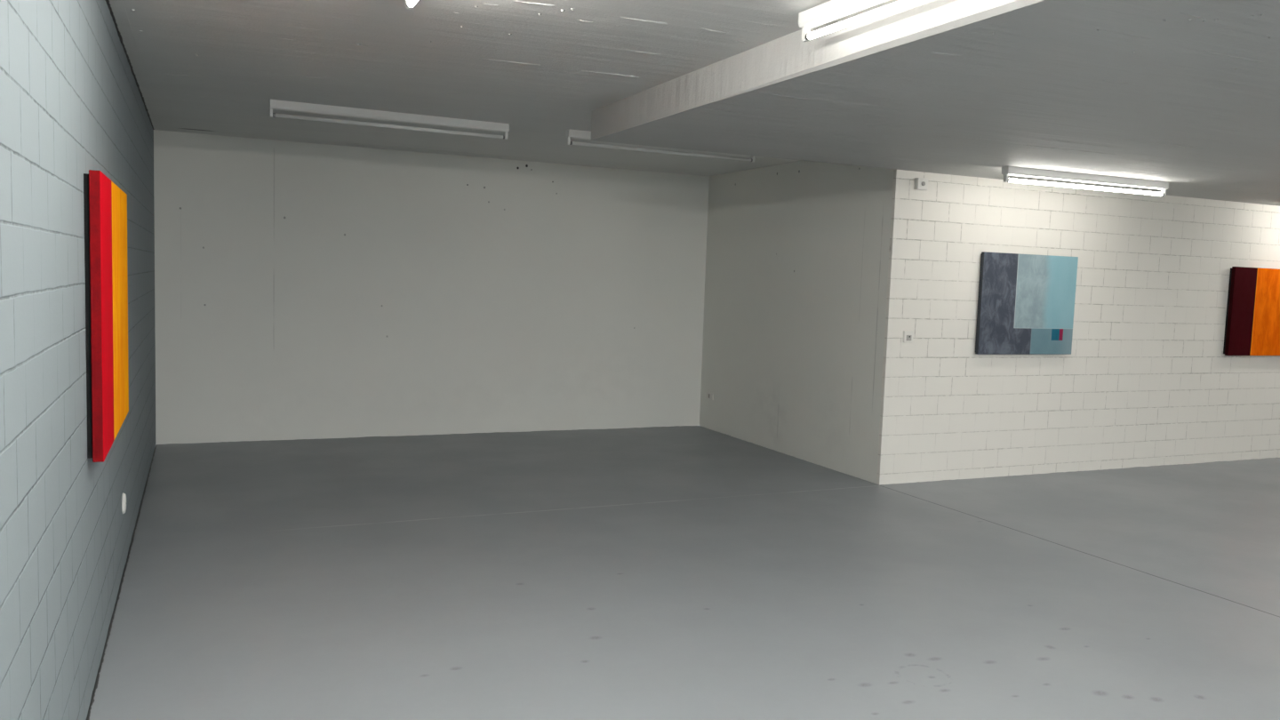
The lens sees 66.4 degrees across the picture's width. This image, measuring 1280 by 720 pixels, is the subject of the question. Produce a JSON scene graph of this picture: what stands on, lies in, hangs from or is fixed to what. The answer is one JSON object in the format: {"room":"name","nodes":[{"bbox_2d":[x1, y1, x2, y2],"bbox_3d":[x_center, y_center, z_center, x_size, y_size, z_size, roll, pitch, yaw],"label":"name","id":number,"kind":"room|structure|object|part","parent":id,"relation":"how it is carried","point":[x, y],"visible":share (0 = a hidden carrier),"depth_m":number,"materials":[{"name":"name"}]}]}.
{"room":"art gallery","nodes":[
{"label":"art gallery","id":0,"kind":"room"},
{"bbox_2d":[0,0,155,719],"bbox_3d":[-1.199,0.056,1.581,0.200,2.540,13.839,0,5,-24],"label":"wall","id":1,"kind":"structure","parent":0,"point":[72,105],"depth_m":2.62,"materials":[{"name":"white brick"}]},
{"bbox_2d":[83,169,128,462],"bbox_3d":[-2.035,-0.193,3.753,0.050,0.957,1.215,0,5,-24],"label":"painting","id":2,"kind":"object","parent":1,"relation":"attached to","point":[105,204],"visible":1,"depth_m":3.31,"materials":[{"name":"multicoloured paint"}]},
{"bbox_3d":[-2.049,-0.193,3.747,0.020,0.933,1.191,0,5,-24],"label":"stretcher frame","id":3,"kind":"part","parent":2,"relation":"part of","materials":[{"name":"black wood"}]},
{"bbox_2d":[121,493,126,513],"bbox_3d":[-2.464,0.685,4.675,0.015,0.100,0.100,0,5,-24],"label":"round cover plate","id":4,"kind":"object","parent":1,"relation":"attached to","point":[124,500],"visible":1,"depth_m":4.64,"materials":[{"name":"white plastic"}]},
{"bbox_2d":[153,129,709,444],"bbox_3d":[-1.676,-0.589,9.026,5.016,2.540,0.200,0,5,-24],"label":"wall","id":5,"kind":"structure","parent":0,"point":[303,290],"depth_m":8.76,"materials":[{"name":"paint"}]},
{"bbox_2d":[105,0,830,175],"bbox_3d":[4.804,-1.348,4.129,13.249,0.259,14.239,0,5,-24],"label":"ceiling","id":6,"kind":"structure","parent":0,"point":[540,68],"depth_m":4.90,"materials":[{"name":"paint"}]},
{"bbox_2d":[269,99,509,139],"bbox_3d":[-1.641,-1.600,6.543,1.570,0.106,0.066,0,5,-26],"label":"ceiling light","id":7,"kind":"object","parent":6,"relation":"attached to","point":[274,104],"visible":1,"depth_m":6.50,"materials":[{"name":"white metal"}]},
{"bbox_2d":[405,0,417,9],"bbox_3d":[-0.512,-1.246,2.809,0.066,0.106,1.570,0,5,-24],"label":"ceiling light","id":8,"kind":"object","parent":6,"relation":"attached to","point":[409,4],"visible":1,"depth_m":3.48,"materials":[{"name":"white plastic"}]},
{"bbox_2d":[566,128,755,162],"bbox_3d":[0.189,-1.607,7.367,1.570,0.106,0.066,0,5,-25],"label":"ceiling light","id":9,"kind":"object","parent":6,"relation":"attached to","point":[570,133],"visible":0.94,"depth_m":7.24,"materials":[{"name":"white metal"}]},
{"bbox_3d":[-0.519,-1.629,7.034,0.004,0.054,0.066,0,5,-25],"label":"plate","id":10,"kind":"part","parent":9,"relation":"part of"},
{"bbox_2d":[798,0,924,41],"bbox_3d":[0.980,-1.219,3.095,0.066,0.106,1.570,0,5,-26],"label":"ceiling light","id":11,"kind":"object","parent":6,"relation":"attached to","point":[832,10],"visible":1,"depth_m":3.58,"materials":[{"name":"white plastic"}]},
{"bbox_2d":[86,425,1279,719],"bbox_3d":[4.676,1.399,4.373,13.299,0.200,14.289,0,5,-24],"label":"floor","id":12,"kind":"structure","parent":0,"point":[683,572],"depth_m":4.75,"materials":[{"name":"grey paint"}]},
{"bbox_2d":[699,160,895,483],"bbox_3d":[1.337,-0.455,8.680,0.200,2.540,2.906,0,5,-24],"label":"wall","id":13,"kind":"structure","parent":0,"point":[797,252],"depth_m":8.34,"materials":[{"name":"paint"}]},
{"bbox_2d":[705,392,713,399],"bbox_3d":[0.701,0.362,9.845,0.013,0.064,0.144,0,5,-24],"label":"wall socket","id":14,"kind":"object","parent":13,"relation":"attached to","point":[709,396],"visible":1,"depth_m":9.83,"materials":[{"name":"plastic"}]},
{"bbox_2d":[590,0,1279,206],"bbox_3d":[6.715,-0.995,3.292,10.446,0.191,11.098,0,5,-24],"label":"ceiling","id":15,"kind":"structure","parent":0,"point":[1185,94],"depth_m":4.45,"materials":[{"name":"paint"}]},
{"bbox_2d":[1001,166,1168,196],"bbox_3d":[3.260,-1.294,7.113,1.570,0.106,0.067,0,5,-23],"label":"ceiling light","id":16,"kind":"object","parent":15,"relation":"attached to","point":[1006,171],"visible":1,"depth_m":7.06,"materials":[{"name":"white plastic"}]},
{"bbox_3d":[2.541,-1.319,6.803,0.004,0.054,0.066,0,5,-23],"label":"plate","id":17,"kind":"part","parent":16,"relation":"part of","materials":[{"name":"white metal"}]},
{"bbox_2d":[876,169,1279,484],"bbox_3d":[5.416,-0.242,8.909,7.833,2.356,0.034,0,5,-24],"label":"wall","id":18,"kind":"structure","parent":0,"point":[1147,379],"depth_m":8.10,"materials":[{"name":"white brick"}]},
{"bbox_2d":[903,330,913,343],"bbox_3d":[2.021,-0.174,7.363,0.086,0.088,0.025,0,5,-24],"label":"light switch","id":19,"kind":"object","parent":18,"relation":"attached to","point":[908,335],"visible":1,"depth_m":7.35,"materials":[{"name":"plastic"}]},
{"bbox_2d":[913,177,927,190],"bbox_3d":[2.092,-1.308,7.267,0.094,0.084,0.051,0,5,-24],"label":"junction box","id":20,"kind":"object","parent":18,"relation":"attached to","point":[920,183],"visible":1,"depth_m":7.25,"materials":[{"name":"plastic"}]},
{"bbox_3d":[2.099,-1.307,7.252,0.090,0.080,0.004,0,5,-24],"label":"lid","id":21,"kind":"part","parent":20,"relation":"part of","materials":[{"name":"plastic"}]},
{"bbox_2d":[975,251,1078,354],"bbox_3d":[3.085,-0.442,7.799,0.990,0.794,0.050,0,5,-24],"label":"painting","id":22,"kind":"object","parent":18,"relation":"attached to","point":[1026,302],"visible":1,"depth_m":7.76,"materials":[{"name":"blue fabric"}]},
{"bbox_3d":[3.079,-0.444,7.813,0.966,0.770,0.020,0,5,-24],"label":"stretcher frame","id":23,"kind":"part","parent":22,"relation":"part of","materials":[{"name":"black wood"}]},
{"bbox_2d":[1223,266,1279,355],"bbox_3d":[5.737,-0.439,8.982,0.990,0.798,0.060,0,5,-24],"label":"painting","id":24,"kind":"object","parent":18,"relation":"attached to","point":[1252,316],"visible":1,"depth_m":8.87,"materials":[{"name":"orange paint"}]},
{"bbox_3d":[5.731,-0.441,8.995,0.966,0.774,0.030,0,5,-24],"label":"stretcher frame","id":25,"kind":"part","parent":24,"relation":"part of","materials":[{"name":"black wood"}]}
]}

